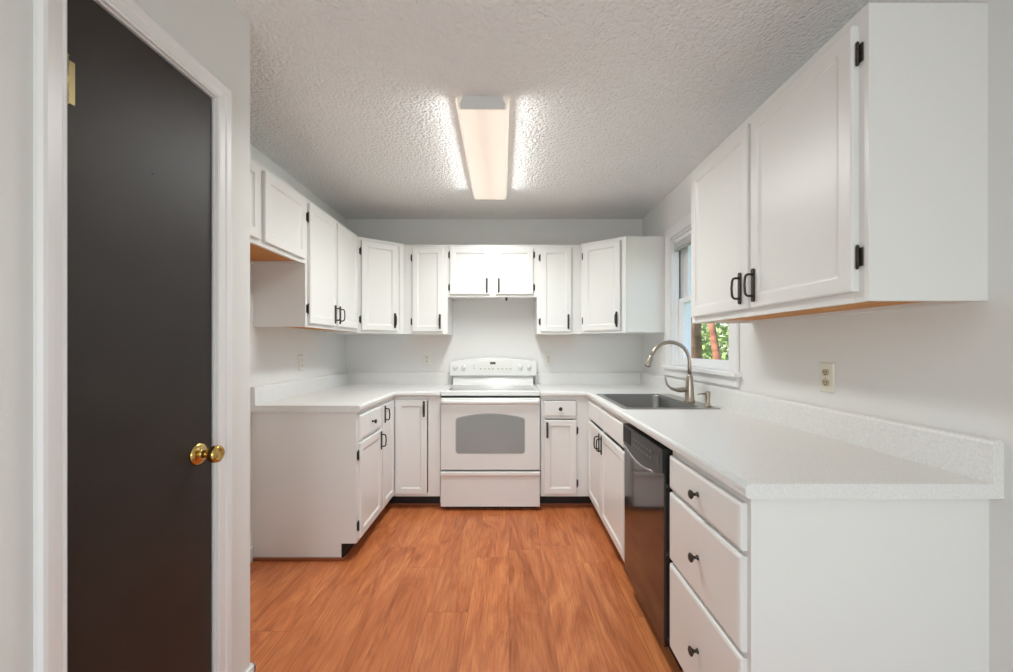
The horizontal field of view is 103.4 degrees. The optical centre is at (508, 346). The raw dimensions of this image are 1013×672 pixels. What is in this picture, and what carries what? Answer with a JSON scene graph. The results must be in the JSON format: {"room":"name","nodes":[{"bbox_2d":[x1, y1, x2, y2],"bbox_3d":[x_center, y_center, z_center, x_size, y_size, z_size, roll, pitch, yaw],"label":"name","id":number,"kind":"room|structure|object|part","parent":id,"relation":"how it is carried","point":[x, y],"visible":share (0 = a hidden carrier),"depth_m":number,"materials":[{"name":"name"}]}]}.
{"room":"kitchen","nodes":[
{"label":"kitchen","id":0,"kind":"room"},
{"bbox_2d":[0,0,249,671],"bbox_3d":[-2.071,0.034,0.803,2.257,2.427,1.307,0,0,0],"label":"wall","id":1,"kind":"structure","parent":0,"point":[216,32],"depth_m":0.79,"materials":[{"name":"white paint"}]},
{"bbox_2d":[33,0,231,671],"bbox_3d":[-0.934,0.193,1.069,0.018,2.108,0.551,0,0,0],"label":"trim","id":2,"kind":"structure","parent":1,"relation":"attached to","point":[49,16],"depth_m":0.83,"materials":[{"name":"white paint"}]},
{"bbox_2d":[67,0,224,671],"bbox_3d":[-0.930,0.223,1.057,0.099,2.025,0.432,0,0,0],"label":"door","id":3,"kind":"structure","parent":1,"relation":"in","point":[140,453],"depth_m":1.00,"materials":[{"name":"paint"}]},
{"bbox_3d":[-0.913,0.326,1.219,0.065,0.067,0.067,0,0,0],"label":"knob","id":4,"kind":"part","parent":3,"relation":"part of","materials":[{"name":"gold metal"}]},
{"bbox_2d":[245,663,255,671],"bbox_3d":[-1.206,1.203,1.410,0.552,0.088,0.120,0,0,0],"label":"baseboard","id":5,"kind":"structure","parent":1,"relation":"attached to","point":[252,668],"depth_m":1.46,"materials":[{"name":"white paint"}]},
{"bbox_2d":[250,144,345,546],"bbox_3d":[-1.562,0.034,2.512,0.120,2.427,2.350,0,0,0],"label":"wall","id":6,"kind":"structure","parent":0,"point":[274,353],"depth_m":2.70,"materials":[{"name":"white paint"}]},
{"bbox_2d":[250,546,252,562],"bbox_3d":[-1.496,1.203,1.901,0.013,0.088,0.863,0,0,0],"label":"baseboard","id":7,"kind":"structure","parent":6,"relation":"attached to","point":[251,547],"depth_m":2.31,"materials":[{"name":"white paint"}]},
{"bbox_2d":[250,157,305,263],"bbox_3d":[-1.340,-0.684,1.907,0.324,0.392,0.890,0,0,0],"label":"upper cabinet","id":8,"kind":"object","parent":6,"relation":"attached to","point":[277,210],"visible":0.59,"depth_m":2.06,"materials":[{"name":"white paint"}]},
{"bbox_3d":[-1.188,-0.682,1.697,0.019,0.344,0.410,0,0,0],"label":"door","id":9,"kind":"part","parent":8,"relation":"part of","materials":[{"name":"white paint"}]},
{"bbox_3d":[-1.354,-0.508,1.907,0.275,0.012,0.856,0,0,0],"label":"panel","id":10,"kind":"part","parent":8,"relation":"part of","materials":[{"name":"brown wood"}]},
{"bbox_3d":[-1.188,-0.682,2.131,0.019,0.344,0.387,0,0,0],"label":"door","id":11,"kind":"part","parent":8,"relation":"part of","materials":[{"name":"white paint"}]},
{"bbox_2d":[299,355,303,370],"bbox_3d":[-1.497,0.115,2.890,0.009,0.115,0.070,0,0,0],"label":"wall outlet","id":12,"kind":"object","parent":6,"relation":"attached to","point":[301,357],"visible":1,"depth_m":2.88,"materials":[{"name":"white plastic"}]},
{"bbox_2d":[254,197,357,331],"bbox_3d":[-1.320,-0.499,2.753,0.363,0.761,0.804,0,0,0],"label":"upper cabinet","id":13,"kind":"object","parent":6,"relation":"attached to","point":[320,294],"visible":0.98,"depth_m":2.46,"materials":[{"name":"white paint"}]},
{"bbox_3d":[-1.354,-0.139,2.753,0.275,0.012,0.770,0,0,0],"label":"panel","id":14,"kind":"part","parent":13,"relation":"part of","materials":[{"name":"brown wood"}]},
{"bbox_3d":[-1.188,-0.497,2.555,0.019,0.713,0.363,0,0,0],"label":"door","id":15,"kind":"part","parent":13,"relation":"part of","materials":[{"name":"white paint"}]},
{"bbox_3d":[-1.206,-0.499,2.753,0.019,0.761,0.803,0,0,0],"label":"frame","id":16,"kind":"part","parent":13,"relation":"part of","materials":[{"name":"white paint"}]},
{"bbox_3d":[-1.158,-0.221,2.711,0.039,0.124,0.015,0,0,0],"label":"handle","id":17,"kind":"part","parent":13,"relation":"part of","materials":[{"name":"brown metal"}]},
{"bbox_3d":[-1.158,-0.221,2.786,0.039,0.124,0.015,0,0,0],"label":"handle","id":18,"kind":"part","parent":13,"relation":"part of","materials":[{"name":"brown metal"}]},
{"bbox_3d":[-1.188,-0.497,2.943,0.019,0.713,0.367,0,0,0],"label":"door","id":19,"kind":"part","parent":13,"relation":"part of","materials":[{"name":"white paint"}]},
{"bbox_2d":[319,237,404,334],"bbox_3d":[-1.196,-0.490,3.419,0.613,0.759,0.536,0,0,0],"label":"upper cabinet","id":20,"kind":"object","parent":6,"relation":"attached to","point":[380,263],"visible":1,"depth_m":3.25,"materials":[{"name":"white paint"}]},
{"bbox_3d":[-1.047,-0.488,3.247,0.294,0.711,0.019,0,0,-37],"label":"door","id":21,"kind":"part","parent":20,"relation":"part of","materials":[{"name":"white paint"}]},
{"bbox_3d":[-1.043,-0.490,3.266,0.380,0.759,0.006,0,0,-37],"label":"frame","id":22,"kind":"part","parent":20,"relation":"part of","materials":[{"name":"white paint"}]},
{"bbox_3d":[-0.933,-0.218,3.296,0.015,0.124,0.039,0,0,-37],"label":"handle","id":23,"kind":"part","parent":20,"relation":"part of","materials":[{"name":"brown metal"}]},
{"bbox_2d":[250,505,683,671],"bbox_3d":[-0.910,1.297,2.068,4.580,0.100,3.537,0,0,0],"label":"floor","id":24,"kind":"structure","parent":0,"point":[425,588],"depth_m":1.96,"materials":[{"name":"orange laminate"}]},
{"bbox_2d":[252,403,386,557],"bbox_3d":[-1.168,0.813,2.555,0.668,0.868,0.433,0,0,0],"label":"base cabinet","id":25,"kind":"object","parent":24,"relation":"on","point":[317,476],"visible":0.94,"depth_m":2.34,"materials":[{"name":"white paint"}]},
{"bbox_3d":[-0.901,0.764,2.555,0.019,0.770,0.432,0,0,0],"label":"frame","id":26,"kind":"part","parent":25,"relation":"part of","materials":[{"name":"white paint"}]},
{"bbox_3d":[-0.882,0.474,2.555,0.019,0.145,0.396,0,0,0],"label":"drawer","id":27,"kind":"part","parent":25,"relation":"part of","materials":[{"name":"white paint"}]},
{"bbox_3d":[-0.882,0.847,2.555,0.019,0.560,0.396,0,0,0],"label":"door","id":28,"kind":"part","parent":25,"relation":"part of","materials":[{"name":"white paint"}]},
{"bbox_3d":[-0.853,0.637,2.729,0.039,0.124,0.015,0,0,0],"label":"handle","id":29,"kind":"part","parent":25,"relation":"part of","materials":[{"name":"brown metal"}]},
{"bbox_2d":[253,503,593,560],"bbox_3d":[-0.397,1.238,2.091,2.184,0.019,2.122,0,0,0],"label":"trim","id":30,"kind":"structure","parent":25,"relation":"attached to","point":[345,557],"depth_m":2.44,"materials":[{"name":"brown"}]},
{"bbox_2d":[380,396,440,509],"bbox_3d":[-1.014,0.813,3.229,0.975,0.868,0.915,0,0,0],"label":"base cabinet","id":31,"kind":"object","parent":24,"relation":"on","point":[411,455],"visible":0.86,"depth_m":3.07,"materials":[{"name":"white paint"}]},
{"bbox_2d":[250,372,451,411],"bbox_3d":[-1.013,0.305,3.005,0.978,0.146,1.365,0,0,0],"label":"countertop","id":32,"kind":"structure","parent":31,"relation":"on","point":[347,391],"depth_m":2.97,"materials":[{"name":"laminate"}]},
{"bbox_3d":[-0.856,0.474,2.822,0.039,0.124,0.015,0,0,0],"label":"handle","id":33,"kind":"part","parent":31,"relation":"part of","materials":[{"name":"brown metal"}]},
{"bbox_3d":[-0.885,0.768,2.931,0.019,0.722,0.270,0,0,0],"label":"door","id":34,"kind":"part","parent":31,"relation":"part of","materials":[{"name":"white paint"}]},
{"bbox_3d":[-0.751,0.768,3.071,0.244,0.722,0.019,0,0,0],"label":"door","id":35,"kind":"part","parent":31,"relation":"part of","materials":[{"name":"white paint"}]},
{"bbox_3d":[-0.651,0.474,3.041,0.015,0.124,0.039,0,0,0],"label":"handle","id":36,"kind":"part","parent":31,"relation":"part of","materials":[{"name":"brown metal"}]},
{"bbox_2d":[440,357,539,507],"bbox_3d":[-0.142,0.671,3.333,0.780,1.152,0.684,0,0,0],"label":"stove","id":37,"kind":"object","parent":24,"relation":"on","point":[490,411],"visible":1,"depth_m":3.04,"materials":[{"name":"white paint"}]},
{"bbox_3d":[-0.142,0.415,3.017,0.750,0.040,0.051,0,0,0],"label":"handle","id":38,"kind":"part","parent":37,"relation":"part of","materials":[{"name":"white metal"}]},
{"bbox_3d":[-0.142,1.080,3.053,0.752,0.266,0.054,0,0,0],"label":"storage drawer","id":39,"kind":"part","parent":37,"relation":"part of","materials":[{"name":"white metal"}]},
{"bbox_3d":[-0.142,0.662,3.059,0.754,0.546,0.042,0,0,0],"label":"oven door","id":40,"kind":"part","parent":37,"relation":"part of","materials":[{"name":"white metal"}]},
{"bbox_2d":[441,384,539,395],"bbox_3d":[-0.142,0.355,3.346,0.758,0.036,0.581,0,0,0],"label":"cooktop","id":41,"kind":"object","parent":37,"relation":"in","point":[454,389],"depth_m":3.10,"materials":[{"name":"white ceramic"}]},
{"bbox_3d":[-0.142,0.337,3.314,0.668,0.003,0.385,0,0,0],"label":"glass","id":42,"kind":"part","parent":37,"relation":"part of","materials":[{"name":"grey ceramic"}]},
{"bbox_3d":[-0.118,0.174,3.569,0.315,0.110,0.002,0,0,0],"label":"control panel","id":43,"kind":"part","parent":37,"relation":"part of","materials":[{"name":"white plastic"}]},
{"bbox_2d":[540,396,591,502],"bbox_3d":[0.469,0.813,3.353,0.454,0.868,0.668,0,0,0],"label":"base cabinet","id":44,"kind":"object","parent":24,"relation":"on","point":[563,419],"visible":0.96,"depth_m":3.07,"materials":[{"name":"white paint"}]},
{"bbox_3d":[0.293,0.635,3.038,0.015,0.124,0.039,0,0,0],"label":"handle","id":45,"kind":"part","parent":44,"relation":"part of","materials":[{"name":"brown metal"}]},
{"bbox_3d":[0.392,0.472,3.067,0.250,0.122,0.019,0,0,0],"label":"drawer","id":46,"kind":"part","parent":44,"relation":"part of","materials":[{"name":"white paint"}]},
{"bbox_3d":[0.393,0.843,3.067,0.248,0.568,0.019,0,0,0],"label":"door","id":47,"kind":"part","parent":44,"relation":"part of","materials":[{"name":"white paint"}]},
{"bbox_2d":[588,399,627,561],"bbox_3d":[0.896,0.813,2.578,0.668,0.868,0.999,0,0,0],"label":"base cabinet","id":48,"kind":"object","parent":24,"relation":"on","point":[606,448],"visible":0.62,"depth_m":2.45,"materials":[{"name":"white paint"}]},
{"bbox_3d":[0.611,0.843,2.841,0.019,0.568,0.412,0,0,0],"label":"door","id":49,"kind":"part","parent":48,"relation":"part of","materials":[{"name":"white paint"}]},
{"bbox_3d":[0.581,0.637,2.662,0.039,0.124,0.015,0,0,0],"label":"handle","id":50,"kind":"part","parent":48,"relation":"part of","materials":[{"name":"brown metal"}]},
{"bbox_3d":[0.581,0.637,2.596,0.039,0.124,0.015,0,0,0],"label":"handle","id":51,"kind":"part","parent":48,"relation":"part of","materials":[{"name":"brown metal"}]},
{"bbox_3d":[0.629,0.764,2.578,0.019,0.770,0.998,0,0,0],"label":"frame","id":52,"kind":"part","parent":48,"relation":"part of","materials":[{"name":"white paint"}]},
{"bbox_3d":[0.611,0.843,2.360,0.019,0.568,0.525,0,0,0],"label":"door","id":53,"kind":"part","parent":48,"relation":"part of","materials":[{"name":"white paint"}]},
{"bbox_2d":[535,372,1003,498],"bbox_3d":[0.735,0.305,2.341,0.990,0.146,2.693,0,0,0],"label":"countertop","id":54,"kind":"structure","parent":48,"relation":"on","point":[759,446],"depth_m":1.28,"materials":[{"name":"laminate"}]},
{"bbox_2d":[597,394,720,408],"bbox_3d":[0.895,0.426,2.530,0.536,0.180,0.700,0,0,0],"label":"sink","id":55,"kind":"object","parent":54,"relation":"in","point":[625,401],"visible":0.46,"depth_m":2.80,"materials":[{"name":"silver metal"}]},
{"bbox_2d":[697,391,710,406],"bbox_3d":[1.107,0.294,2.270,0.079,0.083,0.036,0,0,0],"label":"soap dispenser","id":56,"kind":"object","parent":55,"relation":"on","point":[707,394],"visible":1,"depth_m":2.26,"materials":[{"name":"silver metal"}]},
{"bbox_2d":[644,340,694,401],"bbox_3d":[0.983,0.147,2.450,0.309,0.376,0.062,0,0,0],"label":"faucet","id":57,"kind":"object","parent":54,"relation":"on","point":[688,389],"visible":1,"depth_m":2.44,"materials":[{"name":"silver metal"}]},
{"bbox_3d":[0.990,0.065,2.450,0.254,0.211,0.022,0,0,0],"label":"spout","id":58,"kind":"part","parent":57,"relation":"part of","materials":[{"name":"silver metal"}]},
{"bbox_3d":[1.021,0.224,2.450,0.137,0.109,0.033,0,0,0],"label":"lever","id":59,"kind":"part","parent":57,"relation":"part of","materials":[{"name":"silver metal"}]},
{"bbox_2d":[623,423,682,669],"bbox_3d":[0.890,0.816,1.790,0.621,0.862,0.525,0,0,0],"label":"dishwasher","id":60,"kind":"object","parent":24,"relation":"on","point":[647,460],"visible":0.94,"depth_m":1.69,"materials":[{"name":"black paint"}]},
{"bbox_3d":[0.617,0.458,1.790,0.063,0.134,0.525,0,0,0],"label":"control panel","id":61,"kind":"part","parent":60,"relation":"part of","materials":[{"name":"black plastic"}]},
{"bbox_3d":[0.621,0.812,1.790,0.057,0.670,0.525,0,0,0],"label":"door","id":62,"kind":"part","parent":60,"relation":"part of","materials":[{"name":"black metal"}]},
{"bbox_3d":[0.662,1.192,1.790,0.015,0.086,0.524,0,0,0],"label":"toe panel","id":63,"kind":"part","parent":60,"relation":"part of","materials":[{"name":"black plastic"}]},
{"bbox_2d":[670,451,988,671],"bbox_3d":[0.901,0.813,1.270,0.658,0.868,0.491,0,0,0],"label":"base cabinet","id":64,"kind":"object","parent":24,"relation":"on","point":[757,585],"visible":0.92,"depth_m":1.02,"materials":[{"name":"white paint"}]},
{"bbox_3d":[0.587,0.968,1.273,0.028,0.029,0.029,0,0,0],"label":"knob","id":65,"kind":"part","parent":64,"relation":"part of","materials":[{"name":"brown metal"}]},
{"bbox_3d":[0.587,0.670,1.273,0.028,0.029,0.029,0,0,0],"label":"knob","id":66,"kind":"part","parent":64,"relation":"part of","materials":[{"name":"brown metal"}]},
{"bbox_3d":[0.587,0.469,1.273,0.028,0.029,0.029,0,0,0],"label":"knob","id":67,"kind":"part","parent":64,"relation":"part of","materials":[{"name":"brown metal"}]},
{"bbox_3d":[0.611,0.968,1.273,0.019,0.314,0.464,0,0,0],"label":"drawer","id":68,"kind":"part","parent":64,"relation":"part of","materials":[{"name":"white paint"}]},
{"bbox_3d":[0.611,0.670,1.273,0.019,0.250,0.464,0,0,0],"label":"drawer","id":69,"kind":"part","parent":64,"relation":"part of","materials":[{"name":"white paint"}]},
{"bbox_3d":[0.611,0.469,1.273,0.019,0.124,0.464,0,0,0],"label":"drawer","id":70,"kind":"part","parent":64,"relation":"part of","materials":[{"name":"white paint"}]},
{"bbox_3d":[0.629,0.764,1.270,0.019,0.770,0.490,0,0,0],"label":"frame","id":71,"kind":"part","parent":64,"relation":"part of","materials":[{"name":"white paint"}]},
{"bbox_2d":[346,219,641,383],"bbox_3d":[-0.121,0.034,3.762,3.002,2.427,0.150,0,0,0],"label":"wall","id":72,"kind":"structure","parent":0,"point":[481,329],"depth_m":3.69,"materials":[{"name":"white paint"}]},
{"bbox_2d":[423,353,430,364],"bbox_3d":[-0.757,0.112,3.682,0.070,0.115,0.009,0,0,0],"label":"wall outlet","id":73,"kind":"object","parent":72,"relation":"attached to","point":[426,356],"visible":1,"depth_m":3.68,"materials":[{"name":"white plastic"}]},
{"bbox_2d":[404,245,452,334],"bbox_3d":[-0.705,-0.485,3.505,0.372,0.757,0.363,0,0,0],"label":"upper cabinet","id":74,"kind":"object","parent":72,"relation":"attached to","point":[428,309],"visible":0.99,"depth_m":3.37,"materials":[{"name":"white paint"}]},
{"bbox_3d":[-0.685,-0.483,3.373,0.260,0.709,0.019,0,0,0],"label":"door","id":75,"kind":"part","parent":74,"relation":"part of","materials":[{"name":"white paint"}]},
{"bbox_3d":[-0.581,-0.214,3.343,0.015,0.124,0.039,0,0,0],"label":"handle","id":76,"kind":"part","parent":74,"relation":"part of","materials":[{"name":"brown metal"}]},
{"bbox_2d":[448,245,536,300],"bbox_3d":[-0.141,-0.642,3.505,0.755,0.443,0.363,0,0,0],"label":"upper cabinet","id":77,"kind":"object","parent":72,"relation":"attached to","point":[475,272],"visible":1,"depth_m":3.37,"materials":[{"name":"white paint"}]},
{"bbox_3d":[-0.330,-0.640,3.373,0.337,0.395,0.019,0,0,0],"label":"door","id":78,"kind":"part","parent":77,"relation":"part of","materials":[{"name":"white paint"}]},
{"bbox_3d":[-0.141,-0.441,3.539,0.721,0.012,0.275,0,0,0],"label":"panel","id":79,"kind":"part","parent":77,"relation":"part of","materials":[{"name":"white paint"}]},
{"bbox_3d":[0.046,-0.640,3.373,0.316,0.395,0.019,0,0,0],"label":"door","id":80,"kind":"part","parent":77,"relation":"part of","materials":[{"name":"white paint"}]},
{"bbox_2d":[544,353,551,364],"bbox_3d":[0.362,0.112,3.682,0.070,0.115,0.009,0,0,0],"label":"wall outlet","id":81,"kind":"object","parent":72,"relation":"attached to","point":[547,356],"visible":1,"depth_m":3.68,"materials":[{"name":"white plastic"}]},
{"bbox_2d":[535,245,580,334],"bbox_3d":[0.423,-0.485,3.505,0.374,0.757,0.363,0,0,0],"label":"upper cabinet","id":82,"kind":"object","parent":72,"relation":"attached to","point":[558,300],"visible":0.99,"depth_m":3.37,"materials":[{"name":"white paint"}]},
{"bbox_3d":[0.396,-0.483,3.373,0.258,0.709,0.019,0,0,0],"label":"door","id":83,"kind":"part","parent":82,"relation":"part of","materials":[{"name":"white paint"}]},
{"bbox_2d":[232,0,869,218],"bbox_3d":[-0.910,-1.240,0.243,4.580,0.120,7.187,0,0,0],"label":"ceiling","id":84,"kind":"structure","parent":0,"point":[613,104],"depth_m":1.84,"materials":[{"name":"white paint"}]},
{"bbox_2d":[456,96,508,198],"bbox_3d":[-0.134,-1.144,2.440,0.252,0.072,1.124,0,0,-1],"label":"ceiling light","id":85,"kind":"object","parent":84,"relation":"attached to","point":[484,120],"visible":1,"depth_m":2.17,"materials":[{"name":"glowing translucent white plastic diffuser"},{"name":"pale grey metal"}]},
{"bbox_2d":[642,0,1012,671],"bbox_3d":[1.305,0.034,0.243,0.150,2.427,6.887,0,0,0],"label":"wall","id":86,"kind":"structure","parent":0,"point":[950,366],"depth_m":1.14,"materials":[{"name":"white paint"}]},
{"bbox_2d":[580,236,664,334],"bbox_3d":[0.919,-0.492,3.413,0.621,0.759,0.548,0,0,0],"label":"upper cabinet","id":87,"kind":"object","parent":86,"relation":"attached to","point":[623,278],"visible":1,"depth_m":3.16,"materials":[{"name":"white paint"}]},
{"bbox_3d":[0.751,-0.490,3.260,0.321,0.711,0.019,0,0,37],"label":"door","id":88,"kind":"part","parent":87,"relation":"part of","materials":[{"name":"white paint"}]},
{"bbox_3d":[0.767,-0.492,3.264,0.390,0.759,0.006,0,0,37],"label":"frame","id":89,"kind":"part","parent":87,"relation":"part of","materials":[{"name":"white paint"}]},
{"bbox_3d":[0.842,-0.220,3.156,0.015,0.124,0.039,0,0,37],"label":"handle","id":90,"kind":"part","parent":87,"relation":"part of","materials":[{"name":"brown metal"}]},
{"bbox_2d":[661,213,741,387],"bbox_3d":[1.278,-0.340,2.620,0.185,1.114,1.020,0,0,0],"label":"window","id":91,"kind":"structure","parent":86,"relation":"in","point":[677,264],"depth_m":2.96,"materials":[{"name":"white paint"}]},
{"bbox_2d":[674,230,690,251],"bbox_3d":[1.256,-0.759,2.623,0.028,0.092,0.775,0,0,0],"label":"window blind","id":92,"kind":"object","parent":91,"relation":"attached to","point":[684,240],"visible":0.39,"depth_m":2.86,"materials":[{"name":"white plastic"}]},
{"bbox_3d":[1.256,-0.790,2.623,0.028,0.030,0.775,0,0,0],"label":"head rail","id":93,"kind":"part","parent":92,"relation":"part of","materials":[{"name":"white plastic"}]},
{"bbox_3d":[1.256,-0.721,2.623,0.024,0.016,0.771,0,0,0],"label":"rail","id":94,"kind":"part","parent":92,"relation":"part of","materials":[{"name":"grey paint"}]},
{"bbox_3d":[1.326,-0.566,2.623,0.028,0.480,0.775,0,0,0],"label":"sash","id":95,"kind":"part","parent":91,"relation":"part of","materials":[{"name":"white plastic"}]},
{"bbox_3d":[1.245,0.148,2.620,0.120,0.026,1.020,0,0,0],"label":"sill","id":96,"kind":"part","parent":91,"relation":"part of","materials":[{"name":"white paint"}]},
{"bbox_3d":[1.289,-0.114,2.623,0.028,0.495,0.775,0,0,0],"label":"sash","id":97,"kind":"part","parent":91,"relation":"part of","materials":[{"name":"white plastic"}]},
{"bbox_2d":[819,362,834,392],"bbox_3d":[1.225,0.118,1.545,0.009,0.115,0.070,0,0,0],"label":"wall outlet","id":98,"kind":"object","parent":86,"relation":"attached to","point":[826,370],"visible":1,"depth_m":1.54,"materials":[{"name":"beige plastic"}]},
{"bbox_2d":[822,369,828,375],"bbox_3d":[1.223,0.098,1.545,0.003,0.025,0.033,0,0,0],"label":"socket","id":99,"kind":"object","parent":98,"relation":"attached to","point":[825,372],"depth_m":1.54,"materials":[{"name":"brown plastic"}]},
{"bbox_2d":[822,379,828,385],"bbox_3d":[1.223,0.138,1.545,0.003,0.025,0.033,0,0,0],"label":"socket","id":100,"kind":"object","parent":98,"relation":"attached to","point":[825,382],"depth_m":1.54,"materials":[{"name":"brown plastic"}]},
{"bbox_2d":[691,3,987,322],"bbox_3d":[1.048,-0.501,1.524,0.363,0.765,0.993,0,0,0],"label":"upper cabinet","id":101,"kind":"object","parent":86,"relation":"attached to","point":[860,184],"visible":1,"depth_m":1.05,"materials":[{"name":"white paint"}]},
{"bbox_3d":[0.915,-0.498,1.758,0.019,0.703,0.472,0,0,0],"label":"door","id":102,"kind":"part","parent":101,"relation":"part of","materials":[{"name":"white paint"}]},
{"bbox_3d":[0.886,-0.229,1.566,0.039,0.124,0.015,0,0,0],"label":"handle","id":103,"kind":"part","parent":101,"relation":"part of","materials":[{"name":"brown metal"}]},
{"bbox_3d":[0.886,-0.229,1.480,0.039,0.124,0.015,0,0,0],"label":"handle","id":104,"kind":"part","parent":101,"relation":"part of","materials":[{"name":"brown metal"}]},
{"bbox_3d":[0.934,-0.501,1.524,0.019,0.765,0.992,0,0,0],"label":"frame","id":105,"kind":"part","parent":101,"relation":"part of","materials":[{"name":"white paint"}]},
{"bbox_3d":[0.915,-0.498,1.281,0.019,0.703,0.446,0,0,0],"label":"door","id":106,"kind":"part","parent":101,"relation":"part of","materials":[{"name":"white paint"}]},
{"bbox_3d":[1.082,-0.139,1.524,0.275,0.012,0.959,0,0,0],"label":"panel","id":107,"kind":"part","parent":101,"relation":"part of","materials":[{"name":"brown wood"}]},
{"label":"outside","id":108,"kind":"structure","parent":0,"visible":0},
{"bbox_3d":[20.800,2.097,14.000,38.400,0.100,52.000,0,0,0],"label":"ground","id":109,"kind":"structure","parent":108,"visible":0},
{"bbox_2d":[691,317,702,358],"bbox_3d":[2.544,-1.049,5.605,2.987,6.272,3.009,0,0,-20],"label":"tree","id":110,"kind":"object","parent":109,"relation":"on","point":[696,333],"visible":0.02,"depth_m":6.38,"materials":[{"name":"brown plant"}]},
{"bbox_2d":[708,323,720,359],"bbox_3d":[4.850,-1.293,10.246,2.933,6.741,3.051,0,0,38],"label":"tree","id":111,"kind":"object","parent":109,"relation":"on","point":[716,354],"visible":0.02,"depth_m":9.22,"materials":[{"name":"brown plant"}]},
{"bbox_2d":[701,323,728,359],"bbox_3d":[5.210,0.376,11.015,2.654,3.471,2.667,0,0,0],"label":"shrub","id":112,"kind":"object","parent":109,"relation":"on","point":[707,350],"visible":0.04,"depth_m":10.41,"materials":[{"name":"green plant"}]}
]}

